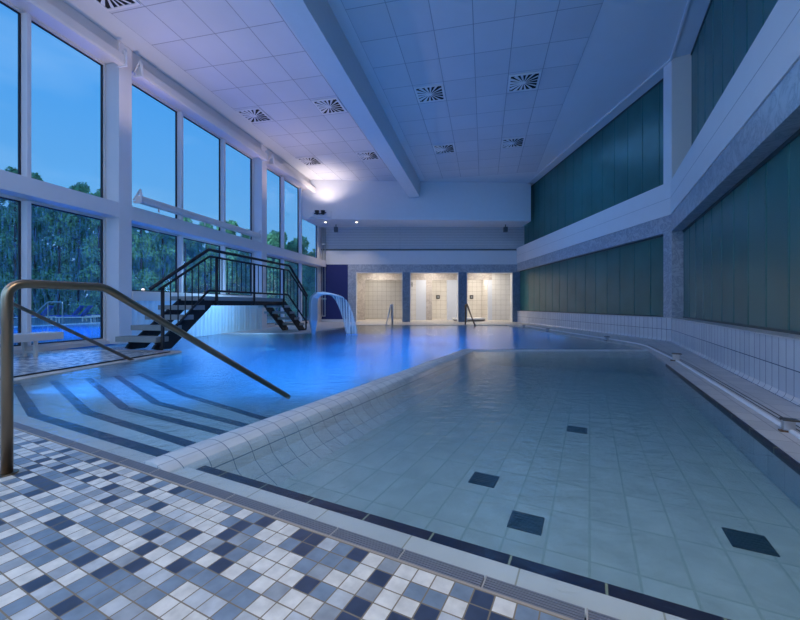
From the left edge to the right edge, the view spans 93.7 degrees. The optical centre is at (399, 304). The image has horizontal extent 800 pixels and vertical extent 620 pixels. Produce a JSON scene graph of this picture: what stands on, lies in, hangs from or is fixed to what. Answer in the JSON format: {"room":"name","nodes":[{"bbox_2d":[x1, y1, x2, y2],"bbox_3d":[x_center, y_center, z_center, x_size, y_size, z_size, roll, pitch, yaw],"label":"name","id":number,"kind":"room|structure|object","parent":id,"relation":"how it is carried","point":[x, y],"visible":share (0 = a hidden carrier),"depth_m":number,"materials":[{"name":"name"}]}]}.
{"room":"indoor swimming pool","nodes":[
{"label":"indoor swimming pool","id":0,"kind":"room"},
{"bbox_2d":[14,341,108,353],"bbox_3d":[-7.372,0.860,6.038,0.241,0.080,5.320,0,0,13],"label":"wall","id":1,"kind":"structure","parent":0,"point":[56,347],"depth_m":7.65,"materials":[{"name":"tile"}]},
{"bbox_2d":[0,193,105,348],"bbox_3d":[-7.324,-0.593,6.027,0.200,2.826,5.320,0,0,13],"label":"window","id":2,"kind":"structure","parent":1,"relation":"in","point":[24,205],"depth_m":7.07,"materials":[{"name":"beige metal"}]},
{"bbox_2d":[14,373,267,456],"bbox_3d":[-3.673,1.157,4.352,6.154,0.401,2.251,0,0,40],"label":"steps","id":3,"kind":"structure","parent":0,"point":[166,429],"depth_m":3.65,"materials":[{"name":"tile"}]},
{"bbox_2d":[7,0,310,189],"bbox_3d":[-6.587,-5.780,8.957,0.498,0.480,22.600,0,0,13],"label":"wall","id":4,"kind":"structure","parent":0,"point":[61,5],"depth_m":9.46,"materials":[{"name":"beige metal"}]},
{"bbox_2d":[19,0,127,67],"bbox_3d":[-6.874,-5.587,5.844,0.292,0.414,5.469,0,0,13],"label":"housing","id":5,"kind":"object","parent":4,"relation":"attached to","point":[46,9],"visible":1,"depth_m":7.49,"materials":[{"name":"beige metal"}]},
{"bbox_2d":[106,41,131,343],"bbox_3d":[-6.621,-2.560,8.761,0.516,6.920,0.323,0,0,13],"label":"column","id":6,"kind":"structure","parent":4,"relation":"attached to","point":[118,80],"depth_m":8.61,"materials":[{"name":"white paint"}]},
{"bbox_2d":[133,59,267,160],"bbox_3d":[-5.623,-5.587,11.431,0.292,0.414,5.319,0,0,13],"label":"housing","id":7,"kind":"object","parent":4,"relation":"attached to","point":[142,74],"visible":1,"depth_m":10.46,"materials":[{"name":"beige metal"}]},
{"bbox_2d":[267,154,315,192],"bbox_3d":[-4.519,-5.587,16.358,0.292,0.414,4.119,0,0,13],"label":"housing","id":8,"kind":"object","parent":4,"relation":"attached to","point":[272,161],"visible":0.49,"depth_m":15.65,"materials":[{"name":"beige metal"}]},
{"bbox_2d":[0,169,325,266],"bbox_3d":[-6.601,-2.171,8.857,0.514,0.330,22.400,0,0,13],"label":"wall","id":9,"kind":"structure","parent":0,"point":[12,184],"depth_m":8.49,"materials":[{"name":"white paint"}]},
{"bbox_2d":[0,0,105,198],"bbox_3d":[-7.324,-3.938,6.027,0.200,3.204,5.320,0,0,13],"label":"window","id":10,"kind":"structure","parent":9,"relation":"in","point":[25,19],"depth_m":7.06,"materials":[{"name":"beige metal"}]},
{"bbox_2d":[132,81,253,239],"bbox_3d":[-6.091,-3.938,11.532,0.201,3.204,5.317,0,0,13],"label":"window","id":11,"kind":"structure","parent":9,"relation":"in","point":[179,115],"depth_m":11.45,"materials":[{"name":"beige metal"}]},
{"bbox_2d":[133,189,261,238],"bbox_3d":[-5.670,-2.540,11.262,0.271,0.407,4.970,0,0,13],"label":"housing","id":12,"kind":"object","parent":9,"relation":"on","point":[140,199],"visible":1,"depth_m":10.34,"materials":[{"name":"beige metal"}]},
{"bbox_2d":[267,167,317,257],"bbox_3d":[-4.857,-3.938,17.039,0.200,3.204,5.310,0,0,13],"label":"window","id":13,"kind":"structure","parent":9,"relation":"in","point":[282,179],"depth_m":16.85,"materials":[{"name":"beige metal"}]},
{"bbox_2d":[132,292,261,300],"bbox_3d":[-5.990,-0.200,11.509,0.546,0.200,5.317,0,0,13],"label":"wall","id":14,"kind":"structure","parent":0,"point":[136,296],"depth_m":9.43,"materials":[{"name":"white paint"}]},
{"bbox_2d":[132,224,253,296],"bbox_3d":[-6.091,-1.153,11.532,0.201,1.706,5.317,0,0,13],"label":"window","id":15,"kind":"structure","parent":14,"relation":"in","point":[178,238],"depth_m":10.66,"materials":[{"name":"beige metal"}]},
{"bbox_2d":[132,301,261,336],"bbox_3d":[-5.764,0.409,11.500,0.043,1.018,5.384,0,0,13],"label":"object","id":16,"kind":"structure","parent":0,"point":[217,319],"depth_m":11.78,"materials":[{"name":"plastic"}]},
{"bbox_2d":[267,321,319,327],"bbox_3d":[-4.905,0.860,17.050,0.240,0.080,5.310,0,0,13],"label":"wall","id":17,"kind":"structure","parent":0,"point":[268,326],"depth_m":15.43,"materials":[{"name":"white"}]},
{"bbox_2d":[267,255,317,324],"bbox_3d":[-4.857,-0.593,17.039,0.200,2.826,5.310,0,0,13],"label":"window","id":18,"kind":"structure","parent":17,"relation":"in","point":[281,260],"depth_m":17.61,"materials":[{"name":"beige metal"}]},
{"bbox_2d":[62,0,709,185],"bbox_3d":[0.095,-6.168,8.893,14.525,0.304,26.604,0,0,13],"label":"ceiling","id":19,"kind":"structure","parent":0,"point":[472,48],"depth_m":9.50,"materials":[{"name":"tile"}]},
{"bbox_2d":[94,0,139,11],"bbox_3d":[-5.655,-5.994,7.177,0.800,0.032,0.800,0,0,13],"label":"ceiling vent","id":20,"kind":"object","parent":19,"relation":"in","point":[109,5],"visible":1,"depth_m":7.47,"materials":[{"name":"white metal"}]},
{"bbox_2d":[236,107,272,122],"bbox_3d":[-4.601,-5.994,11.886,0.800,0.032,0.800,0,0,13],"label":"ceiling vent","id":21,"kind":"object","parent":19,"relation":"in","point":[253,115],"visible":1,"depth_m":11.85,"materials":[{"name":"white"}]},
{"bbox_2d":[297,156,322,165],"bbox_3d":[-3.757,-5.994,15.652,0.800,0.032,0.800,0,0,13],"label":"ceiling vent","id":22,"kind":"object","parent":19,"relation":"in","point":[306,161],"visible":1,"depth_m":15.64,"materials":[{"name":"white"}]},
{"bbox_2d":[311,97,346,114],"bbox_3d":[-2.127,-5.994,11.331,0.800,0.032,0.800,0,0,13],"label":"ceiling vent","id":23,"kind":"object","parent":19,"relation":"in","point":[330,105],"visible":1,"depth_m":11.30,"materials":[{"name":"white metal"}]},
{"bbox_2d":[272,0,419,197],"bbox_3d":[-1.774,-5.630,8.391,1.070,0.820,20.200,0,0,13],"label":"ceiling beam","id":24,"kind":"structure","parent":19,"relation":"attached to","point":[314,23],"depth_m":8.80,"materials":[{"name":"white paint"}]},
{"bbox_2d":[356,151,379,160],"bbox_3d":[-1.283,-5.994,15.098,0.800,0.032,0.800,0,0,13],"label":"ceiling vent","id":25,"kind":"object","parent":19,"relation":"in","point":[370,155],"visible":1,"depth_m":15.05,"materials":[{"name":"white"}]},
{"bbox_2d":[414,84,445,102],"bbox_3d":[0.859,-5.994,10.662,0.800,0.032,0.800,0,0,13],"label":"ceiling vent","id":26,"kind":"object","parent":19,"relation":"in","point":[431,93],"visible":1,"depth_m":10.64,"materials":[{"name":"white metal"}]},
{"bbox_2d":[433,143,455,153],"bbox_3d":[1.703,-5.994,14.429,0.800,0.032,0.800,0,0,13],"label":"ceiling vent","id":27,"kind":"object","parent":19,"relation":"in","point":[445,148],"visible":1,"depth_m":14.38,"materials":[{"name":"white"}]},
{"bbox_2d":[501,137,524,148],"bbox_3d":[4.177,-5.994,13.875,0.800,0.032,0.800,0,0,13],"label":"ceiling vent","id":28,"kind":"object","parent":19,"relation":"in","point":[509,142],"visible":1,"depth_m":13.85,"materials":[{"name":"white"}]},
{"bbox_2d":[507,71,541,92],"bbox_3d":[3.333,-5.994,10.108,0.800,0.032,0.800,0,0,13],"label":"ceiling vent","id":29,"kind":"object","parent":19,"relation":"in","point":[524,81],"visible":1,"depth_m":10.07,"materials":[{"name":"white metal"}]},
{"bbox_2d":[527,59,670,183],"bbox_3d":[6.430,-6.005,14.641,0.049,0.050,10.950,0,0,-2],"label":"trim","id":30,"kind":"structure","parent":19,"relation":"attached to","point":[669,60],"depth_m":11.65,"materials":[{"name":"white paint"}]},
{"bbox_2d":[670,0,690,59],"bbox_3d":[3.658,-6.005,3.507,0.058,0.050,12.800,0,0,28],"label":"trim","id":31,"kind":"structure","parent":19,"relation":"attached to","point":[688,1],"depth_m":8.13,"materials":[{"name":"white paint"}]},
{"bbox_2d":[0,319,799,619],"bbox_3d":[0.238,1.174,10.975,18.616,0.552,32.032,0,0,27],"label":"floor","id":32,"kind":"structure","parent":0,"point":[84,536],"depth_m":1.41,"materials":[{"name":"tile"}]},
{"bbox_2d":[14,331,63,356],"bbox_3d":[-6.601,0.695,5.757,0.400,0.410,2.349,0,0,13],"label":"bench","id":33,"kind":"object","parent":32,"relation":"on","point":[35,337],"visible":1,"depth_m":6.49,"materials":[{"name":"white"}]},
{"bbox_2d":[14,302,134,359],"bbox_3d":[-4.912,0.414,5.327,0.090,1.112,2.158,0,0,26],"label":"pool handrail","id":34,"kind":"object","parent":32,"relation":"on","point":[16,305],"visible":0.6,"depth_m":5.46,"materials":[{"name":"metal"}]},
{"bbox_2d":[14,351,169,377],"bbox_3d":[-4.704,0.904,5.610,0.023,0.023,3.302,0,0,9],"label":"trim","id":35,"kind":"structure","parent":32,"relation":"attached to","point":[168,351],"depth_m":5.54,"materials":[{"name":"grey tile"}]},
{"bbox_2d":[0,279,290,476],"bbox_3d":[-1.639,0.414,2.927,0.090,1.112,2.158,0,0,26],"label":"pool handrail","id":36,"kind":"object","parent":32,"relation":"on","point":[7,294],"visible":1,"depth_m":2.01,"materials":[{"name":"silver metal"}]},
{"bbox_2d":[115,248,307,349],"bbox_3d":[-4.551,-0.211,10.500,1.047,2.230,6.599,0,0,13],"label":"footbridge","id":37,"kind":"object","parent":32,"relation":"on","point":[197,306],"visible":0.98,"depth_m":8.73,"materials":[{"name":"black metal"}]},
{"bbox_2d":[254,145,266,328],"bbox_3d":[-5.387,-2.310,14.268,0.516,7.420,0.330,0,0,13],"label":"column","id":38,"kind":"structure","parent":32,"relation":"on","point":[260,166],"depth_m":14.10,"materials":[{"name":"white paint"}]},
{"bbox_2d":[14,427,573,619],"bbox_3d":[-1.611,0.914,2.133,7.200,0.031,0.009,0,0,27],"label":"trim","id":39,"kind":"structure","parent":32,"relation":"attached to","point":[352,544],"depth_m":1.41,"materials":[{"name":"beige tile"}]},
{"bbox_2d":[315,225,321,321],"bbox_3d":[-4.313,-2.560,19.832,0.180,6.920,0.380,0,0,13],"label":"column","id":40,"kind":"structure","parent":32,"relation":"on","point":[319,227],"depth_m":19.75,"materials":[{"name":"white paint"}]},
{"bbox_2d":[196,465,730,619],"bbox_3d":[0.223,0.967,1.461,3.080,0.066,0.067,0,0,27],"label":"trim","id":41,"kind":"structure","parent":32,"relation":"attached to","point":[661,605],"depth_m":1.40,"materials":[{"name":"blue tile"}]},
{"bbox_2d":[461,349,648,371],"bbox_3d":[3.150,1.153,7.600,3.800,0.495,0.480,0,0,0],"label":"trim","id":42,"kind":"structure","parent":32,"relation":"attached to","point":[536,359],"depth_m":7.37,"materials":[{"name":"tile"}]},
{"bbox_2d":[666,364,799,474],"bbox_3d":[2.843,0.927,3.269,0.040,0.046,5.600,0,0,27],"label":"trim","id":43,"kind":"structure","parent":32,"relation":"attached to","point":[789,461],"depth_m":2.71,"materials":[{"name":"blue tile"}]},
{"bbox_3d":[-1.595,1.190,2.165,7.200,0.520,0.065,0,0,27],"label":"trim","id":44,"kind":"structure","parent":32,"relation":"attached to","visible":0},
{"bbox_2d":[44,435,75,444],"bbox_3d":[-2.274,0.915,2.508,0.296,0.030,0.062,0,0,27],"label":"grate","id":45,"kind":"object","parent":44,"relation":"on","point":[56,438],"visible":0.59,"depth_m":2.51,"materials":[{"name":"grey"}]},
{"bbox_2d":[67,442,99,452],"bbox_3d":[-2.006,0.915,2.373,0.296,0.030,0.062,0,0,27],"label":"grate","id":46,"kind":"object","parent":44,"relation":"on","point":[77,445],"visible":0.57,"depth_m":2.37,"materials":[{"name":"grey"}]},
{"bbox_2d":[91,450,127,461],"bbox_3d":[-1.738,0.915,2.237,0.296,0.030,0.062,0,0,27],"label":"grate","id":47,"kind":"object","parent":44,"relation":"on","point":[100,453],"visible":0.59,"depth_m":2.24,"materials":[{"name":"grey"}]},
{"bbox_2d":[117,459,157,472],"bbox_3d":[-1.470,0.915,2.102,0.296,0.030,0.062,0,0,27],"label":"grate","id":48,"kind":"object","parent":44,"relation":"on","point":[128,462],"visible":0.59,"depth_m":2.10,"materials":[{"name":"grey"}]},
{"bbox_2d":[149,469,193,484],"bbox_3d":[-1.203,0.915,1.967,0.296,0.030,0.062,0,0,27],"label":"grate","id":49,"kind":"object","parent":44,"relation":"on","point":[163,474],"visible":0.6,"depth_m":1.96,"materials":[{"name":"grey"}]},
{"bbox_2d":[184,480,234,498],"bbox_3d":[-0.935,0.915,1.831,0.296,0.030,0.062,0,0,27],"label":"grate","id":50,"kind":"object","parent":44,"relation":"on","point":[196,485],"visible":0.62,"depth_m":1.83,"materials":[{"name":"grey plastic"}]},
{"bbox_2d":[225,493,281,515],"bbox_3d":[-0.667,0.915,1.696,0.296,0.030,0.062,0,0,27],"label":"grate","id":51,"kind":"object","parent":44,"relation":"on","point":[235,498],"visible":0.57,"depth_m":1.69,"materials":[{"name":"grey plastic"}]},
{"bbox_2d":[273,509,336,534],"bbox_3d":[-0.400,0.915,1.561,0.296,0.030,0.062,0,0,27],"label":"grate","id":52,"kind":"object","parent":44,"relation":"on","point":[327,529],"visible":0.65,"depth_m":1.56,"materials":[{"name":"grey plastic"}]},
{"bbox_2d":[329,527,403,558],"bbox_3d":[-0.132,0.915,1.425,0.296,0.030,0.062,0,0,27],"label":"grate","id":53,"kind":"object","parent":44,"relation":"on","point":[393,551],"visible":0.69,"depth_m":1.42,"materials":[{"name":"grey plastic"}]},
{"bbox_2d":[397,549,483,586],"bbox_3d":[0.136,0.915,1.290,0.296,0.030,0.062,0,0,27],"label":"grate","id":54,"kind":"object","parent":44,"relation":"on","point":[444,568],"visible":0.71,"depth_m":1.29,"materials":[{"name":"grey plastic"}]},
{"bbox_2d":[481,575,584,619],"bbox_3d":[0.404,0.915,1.155,0.296,0.030,0.062,0,0,27],"label":"grate","id":55,"kind":"object","parent":44,"relation":"on","point":[560,607],"visible":0.75,"depth_m":1.15,"materials":[{"name":"grey plastic"}]},
{"bbox_2d":[586,608,619,619],"bbox_3d":[0.671,0.915,1.019,0.296,0.030,0.062,0,0,27],"label":"grate","id":56,"kind":"object","parent":44,"relation":"on","point":[590,615],"visible":1,"depth_m":1.08,"materials":[{"name":"grey"}]},
{"bbox_2d":[156,334,651,417],"bbox_3d":[-0.050,1.410,9.903,12.873,0.180,18.122,0,0,27],"label":"swimming pool","id":57,"kind":"structure","parent":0,"point":[298,400],"depth_m":6.92,"materials":[{"name":"liquid"}]},
{"bbox_2d":[141,349,485,485],"bbox_3d":[0.037,1.143,4.839,0.820,0.515,6.170,0,0,27],"label":"wall","id":58,"kind":"structure","parent":57,"relation":"attached to","point":[309,435],"depth_m":3.01,"materials":[{"name":"tile"}]},
{"bbox_2d":[14,415,686,619],"bbox_3d":[-1.551,1.190,2.251,7.200,0.520,0.128,0,0,27],"label":"trim","id":59,"kind":"structure","parent":57,"relation":"attached to","point":[601,603],"depth_m":1.45,"materials":[{"name":"tile"}]},
{"bbox_2d":[14,325,769,468],"bbox_3d":[-0.675,1.161,8.782,11.850,0.478,16.335,0,0,0],"label":"pool water","id":60,"kind":"object","parent":57,"relation":"in","point":[327,334],"visible":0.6,"depth_m":7.13,"materials":[{"name":"blue liquid"}]},
{"bbox_2d":[309,292,356,339],"bbox_3d":[-2.049,0.339,11.678,1.656,1.507,0.446,0,0,0],"label":"spout","id":61,"kind":"object","parent":60,"relation":"in","point":[313,301],"visible":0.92,"depth_m":11.57,"materials":[{"name":"silver metal"}]},
{"bbox_2d":[302,180,530,226],"bbox_3d":[0.870,-5.130,19.010,11.180,1.980,1.980,0,0,0],"label":"wall","id":62,"kind":"structure","parent":0,"point":[367,203],"depth_m":18.31,"materials":[{"name":"white paint"}]},
{"bbox_2d":[309,210,330,217],"bbox_3d":[-3.829,-4.368,17.896,1.020,0.320,0.347,0,0,0],"label":"uplight","id":63,"kind":"object","parent":62,"relation":"attached to","point":[312,214],"visible":1,"depth_m":17.97,"materials":[{"name":"black metal"}]},
{"bbox_2d":[321,226,523,321],"bbox_3d":[1.300,-1.650,20.105,11.400,5.100,0.290,0,0,0],"label":"wall","id":64,"kind":"structure","parent":0,"point":[346,237],"depth_m":19.99,"materials":[{"name":"white paint"}]},
{"bbox_2d":[321,228,325,316],"bbox_3d":[-4.177,-1.744,19.930,0.500,4.711,0.140,0,0,0],"label":"pipe","id":65,"kind":"object","parent":64,"relation":"attached to","point":[322,228],"visible":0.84,"depth_m":19.88,"materials":[{"name":"silver metal"}]},
{"bbox_2d":[356,272,402,321],"bbox_3d":[-1.107,-0.422,20.105,2.480,2.644,0.310,0,0,0],"label":"trim","id":66,"kind":"structure","parent":64,"relation":"attached to","point":[356,272],"depth_m":19.95,"materials":[{"name":"white"}]},
{"bbox_2d":[321,249,515,249],"bbox_3d":[0.950,-2.944,19.983,10.500,0.043,0.035,0,0,0],"label":"trim","id":67,"kind":"structure","parent":64,"relation":"attached to","point":[321,249],"depth_m":19.97,"materials":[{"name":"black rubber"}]},
{"bbox_2d":[410,272,458,321],"bbox_3d":[1.827,-0.422,20.105,2.587,2.644,0.310,0,0,0],"label":"trim","id":68,"kind":"structure","parent":64,"relation":"attached to","point":[410,272],"depth_m":19.95,"materials":[{"name":"white"}]},
{"bbox_2d":[467,272,512,321],"bbox_3d":[4.773,-0.422,20.105,2.453,2.644,0.310,0,0,0],"label":"trim","id":69,"kind":"structure","parent":64,"relation":"attached to","point":[511,273],"depth_m":20.06,"materials":[{"name":"white"}]},
{"bbox_2d":[365,280,481,318],"bbox_3d":[2.300,-0.600,25.000,10.600,3.000,0.200,0,0,0],"label":"wall","id":70,"kind":"structure","parent":0,"point":[379,294],"depth_m":24.90,"materials":[{"name":"tile"}]},
{"bbox_2d":[357,273,509,319],"bbox_3d":[2.141,-0.600,22.375,10.466,3.000,0.150,0,0,0],"label":"wall","id":71,"kind":"structure","parent":0,"point":[500,281],"depth_m":22.30,"materials":[{"name":"tile"}]},
{"bbox_2d":[482,280,486,318],"bbox_3d":[5.471,-0.575,23.680,0.100,2.950,2.440,0,0,0],"label":"wall","id":72,"kind":"structure","parent":0,"point":[484,282],"depth_m":24.06,"materials":[{"name":"tile"}]},
{"bbox_2d":[276,365,799,619],"bbox_3d":[1.449,1.275,4.086,3.300,0.230,6.000,0,0,27],"label":"floor","id":73,"kind":"structure","parent":0,"point":[646,522],"depth_m":2.41,"materials":[{"name":"tile"}]},
{"bbox_2d":[468,471,499,487],"bbox_3d":[0.557,1.155,2.486,0.170,0.011,0.170,0,0,27],"label":"tile","id":74,"kind":"structure","parent":73,"relation":"on","point":[478,478],"depth_m":2.47,"materials":[{"name":"blue"}]},
{"bbox_2d":[507,510,544,535],"bbox_3d":[0.670,1.155,1.995,0.170,0.011,0.170,0,0,27],"label":"tile","id":75,"kind":"object","parent":73,"relation":"on","point":[521,521],"visible":1,"depth_m":1.98,"materials":[{"name":"blue tile"}]},
{"bbox_2d":[722,527,779,556],"bbox_3d":[1.708,1.155,1.835,0.170,0.011,0.170,0,0,27],"label":"tile","id":76,"kind":"object","parent":73,"relation":"on","point":[738,539],"visible":1,"depth_m":1.82,"materials":[{"name":"blue"}]},
{"bbox_2d":[517,181,670,262],"bbox_3d":[6.677,-2.625,14.650,0.520,0.810,10.950,0,0,-2],"label":"wall","id":77,"kind":"structure","parent":0,"point":[660,193],"depth_m":11.79,"materials":[{"name":"white paint"}]},
{"bbox_2d":[663,60,671,183],"bbox_3d":[6.880,-4.525,9.198,0.500,2.990,0.521,0,0,0],"label":"column","id":78,"kind":"structure","parent":77,"relation":"on","point":[667,70],"depth_m":9.30,"materials":[{"name":"white paint"}]},
{"bbox_2d":[517,311,671,341],"bbox_3d":[6.672,0.611,14.650,0.530,0.578,10.950,0,0,-2],"label":"wall","id":79,"kind":"structure","parent":0,"point":[654,328],"depth_m":11.77,"materials":[{"name":"tile"}]},
{"bbox_2d":[520,235,662,316],"bbox_3d":[6.604,-0.747,14.738,0.083,2.106,10.570,0,0,-2],"label":"wall panel","id":80,"kind":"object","parent":79,"relation":"in","point":[627,279],"depth_m":12.25,"materials":[{"name":"teal glass"}]},
{"bbox_2d":[527,311,670,317],"bbox_3d":[6.682,0.314,14.650,0.510,0.016,10.950,0,0,-2],"label":"trim","id":81,"kind":"structure","parent":79,"relation":"on","point":[527,311],"depth_m":12.08,"materials":[{"name":"tile"}]},
{"bbox_2d":[663,231,671,317],"bbox_3d":[6.815,-0.745,9.173,0.335,2.110,0.630,0,0,-21],"label":"column","id":82,"kind":"structure","parent":81,"relation":"on","point":[667,237],"depth_m":9.30,"materials":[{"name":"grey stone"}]},
{"bbox_2d":[517,59,799,270],"bbox_3d":[3.742,-2.010,8.969,5.945,0.420,22.549,0,0,28],"label":"horizontal beam","id":83,"kind":"structure","parent":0,"point":[777,119],"depth_m":5.28,"materials":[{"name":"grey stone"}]},
{"bbox_2d":[670,318,799,406],"bbox_3d":[3.873,0.611,3.394,0.531,0.578,12.800,0,0,28],"label":"wall","id":84,"kind":"structure","parent":0,"point":[771,363],"depth_m":4.46,"materials":[{"name":"tile"}]},
{"bbox_2d":[518,324,799,438],"bbox_3d":[4.311,0.894,8.085,2.067,0.042,17.644,0,0,13],"label":"trim","id":85,"kind":"structure","parent":84,"relation":"attached to","point":[796,434],"depth_m":3.96,"materials":[{"name":"white tile"}]},
{"bbox_2d":[778,417,799,432],"bbox_3d":[2.760,0.854,2.664,0.104,0.091,0.071,0,0,27],"label":"spout","id":86,"kind":"object","parent":85,"relation":"on","point":[787,424],"visible":0.91,"depth_m":2.65,"materials":[{"name":"silver metal"}]},
{"bbox_2d":[779,417,799,422],"bbox_3d":[2.766,0.814,2.661,0.090,0.010,0.071,0,0,27],"label":"rail","id":87,"kind":"object","parent":86,"relation":"attached to","point":[784,420],"depth_m":2.65,"materials":[{"name":"grey metal"}]},
{"bbox_2d":[673,318,799,340],"bbox_3d":[3.882,0.314,3.390,0.511,0.016,12.800,0,0,28],"label":"trim","id":88,"kind":"structure","parent":84,"relation":"on","point":[747,329],"depth_m":4.68,"materials":[{"name":"tile"}]},
{"bbox_2d":[672,230,683,317],"bbox_3d":[6.859,-0.745,9.049,0.500,2.110,0.013,0,0,28],"label":"column","id":89,"kind":"structure","parent":88,"relation":"on","point":[677,236],"depth_m":9.11,"materials":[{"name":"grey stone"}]},
{"bbox_2d":[683,129,799,334],"bbox_3d":[3.934,-0.747,3.464,0.082,2.106,12.580,0,0,28],"label":"wall panel","id":90,"kind":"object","parent":84,"relation":"in","point":[742,253],"depth_m":5.05,"materials":[{"name":"teal glass"}]},
{"bbox_2d":[671,0,799,213],"bbox_3d":[3.878,-2.625,3.392,0.520,0.810,12.800,0,0,28],"label":"wall","id":91,"kind":"structure","parent":0,"point":[786,52],"depth_m":4.49,"materials":[{"name":"white paint"}]},
{"bbox_2d":[672,54,691,177],"bbox_3d":[6.859,-4.525,9.049,0.500,2.990,0.013,0,0,28],"label":"column","id":92,"kind":"structure","parent":91,"relation":"on","point":[682,65],"depth_m":9.07,"materials":[{"name":"white paint"}]},
{"bbox_3d":[6.962,-2.560,14.661,0.150,6.920,10.950,0,0,-2],"label":"wall","id":93,"kind":"structure","parent":0,"visible":0},
{"bbox_2d":[524,79,662,244],"bbox_3d":[6.844,-4.525,14.746,0.084,2.990,10.570,0,0,-2],"label":"wall panel","id":94,"kind":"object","parent":93,"relation":"in","point":[621,162],"depth_m":12.55,"materials":[{"name":"teal glass"}]},
{"bbox_3d":[4.130,-2.560,3.259,0.150,6.920,12.800,0,0,28],"label":"wall","id":95,"kind":"structure","parent":0,"visible":0},
{"bbox_2d":[691,0,777,143],"bbox_3d":[4.070,-4.525,3.393,0.082,2.990,12.580,0,0,28],"label":"window","id":96,"kind":"structure","parent":95,"relation":"in","point":[728,30],"depth_m":6.94,"materials":[{"name":"teal glass"}]},
{"label":"outside","id":97,"kind":"structure","parent":0,"visible":0},
{"bbox_2d":[14,313,308,350],"bbox_3d":[-42.659,1.210,35.176,81.366,0.380,110.000,0,0,13],"label":"ground","id":98,"kind":"structure","parent":97,"point":[34,321],"depth_m":21.86,"materials":[{"name":"blue liquid"}]},
{"bbox_2d":[0,198,17,297],"bbox_3d":[-32.824,-5.029,30.533,2.812,12.101,2.664,0,0,22],"label":"tree","id":99,"kind":"object","parent":98,"relation":"on","point":[3,268],"visible":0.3,"depth_m":30.46,"materials":[{"name":"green plant"}]},
{"bbox_2d":[0,166,40,318],"bbox_3d":[-28.166,-4.553,27.470,2.666,11.150,2.525,0,0,35],"label":"tree","id":100,"kind":"object","parent":98,"relation":"on","point":[10,216],"visible":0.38,"depth_m":27.38,"materials":[{"name":"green plant"}]},
{"bbox_2d":[17,172,56,311],"bbox_3d":[-29.640,-4.871,30.781,2.541,11.786,2.357,0,0,-19],"label":"tree","id":101,"kind":"object","parent":98,"relation":"on","point":[37,259],"visible":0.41,"depth_m":30.52,"materials":[{"name":"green plant"}]},
{"bbox_2d":[31,208,79,314],"bbox_3d":[-24.899,-3.885,27.457,2.762,9.813,2.741,0,0,4],"label":"tree","id":102,"kind":"object","parent":98,"relation":"on","point":[58,218],"visible":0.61,"depth_m":27.49,"materials":[{"name":"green plant"}]},
{"bbox_2d":[14,323,114,349],"bbox_3d":[-11.731,0.980,12.364,9.700,0.120,13.000,0,0,13],"label":"pool water","id":103,"kind":"structure","parent":98,"relation":"on","point":[92,330],"depth_m":13.53,"materials":[{"name":"blue liquid"}]},
{"bbox_2d":[55,182,96,312],"bbox_3d":[-26.305,-4.581,30.693,2.497,11.205,2.623,0,0,-24],"label":"tree","id":104,"kind":"object","parent":98,"relation":"on","point":[80,232],"visible":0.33,"depth_m":30.42,"materials":[{"name":"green plant"}]},
{"bbox_2d":[55,306,97,322],"bbox_3d":[-18.949,0.527,22.000,1.800,0.985,0.660,0,0,-20],"label":"sun lounger","id":105,"kind":"object","parent":98,"relation":"on","point":[82,315],"visible":1,"depth_m":21.95,"materials":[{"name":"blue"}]},
{"bbox_2d":[70,189,99,318],"bbox_3d":[-22.100,-3.644,27.457,3.100,9.863,2.561,0,0,0],"label":"tree","id":106,"kind":"object","parent":98,"relation":"on","point":[91,244],"visible":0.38,"depth_m":27.00,"materials":[{"name":"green plant"}]},
{"bbox_2d":[132,229,158,290],"bbox_3d":[-19.003,-2.941,27.460,2.980,7.926,2.522,0,0,0],"label":"tree","id":107,"kind":"object","parent":98,"relation":"on","point":[141,245],"visible":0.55,"depth_m":27.26,"materials":[{"name":"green plant"}]},
{"bbox_2d":[0,206,314,316],"bbox_3d":[-25.499,-4.143,33.964,39.722,11.061,2.772,0,0,0],"label":"hedge","id":108,"kind":"object","parent":98,"relation":"on","point":[169,264],"visible":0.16,"depth_m":33.32,"materials":[{"name":"green plant"}]},
{"bbox_2d":[145,231,172,290],"bbox_3d":[-19.489,-3.156,30.440,3.001,8.356,2.510,0,0,40],"label":"tree","id":109,"kind":"object","parent":98,"relation":"on","point":[159,271],"visible":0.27,"depth_m":30.05,"materials":[{"name":"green plant"}]},
{"bbox_2d":[162,217,202,291],"bbox_3d":[-15.979,-2.832,27.375,2.572,7.709,2.832,0,0,-3],"label":"tree","id":110,"kind":"object","parent":98,"relation":"on","point":[189,243],"visible":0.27,"depth_m":27.50,"materials":[{"name":"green plant"}]},
{"bbox_2d":[189,222,218,292],"bbox_3d":[-15.691,-2.983,30.522,2.626,8.010,2.866,0,0,0],"label":"tree","id":111,"kind":"object","parent":98,"relation":"on","point":[201,266],"visible":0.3,"depth_m":30.12,"materials":[{"name":"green plant"}]},
{"bbox_2d":[211,219,240,293],"bbox_3d":[-12.708,-2.655,27.454,2.454,7.420,2.671,0,0,0],"label":"tree","id":112,"kind":"object","parent":98,"relation":"on","point":[232,222],"visible":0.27,"depth_m":26.93,"materials":[{"name":"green plant"}]},
{"bbox_2d":[238,229,249,294],"bbox_3d":[-12.189,-2.447,30.450,2.872,7.462,2.622,0,0,0],"label":"tree","id":113,"kind":"object","parent":98,"relation":"on","point":[243,235],"visible":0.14,"depth_m":30.41,"materials":[{"name":"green plant"}]},
{"bbox_2d":[267,229,290,310],"bbox_3d":[-9.145,-2.296,27.453,2.181,6.637,2.541,0,0,24],"label":"tree","id":114,"kind":"object","parent":98,"relation":"on","point":[272,239],"visible":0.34,"depth_m":26.97,"materials":[{"name":"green plant"}]},
{"bbox_2d":[285,236,311,307],"bbox_3d":[-8.358,-2.283,30.607,2.307,6.613,2.661,0,0,19],"label":"tree","id":115,"kind":"object","parent":98,"relation":"on","point":[292,245],"visible":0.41,"depth_m":30.05,"materials":[{"name":"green plant"}]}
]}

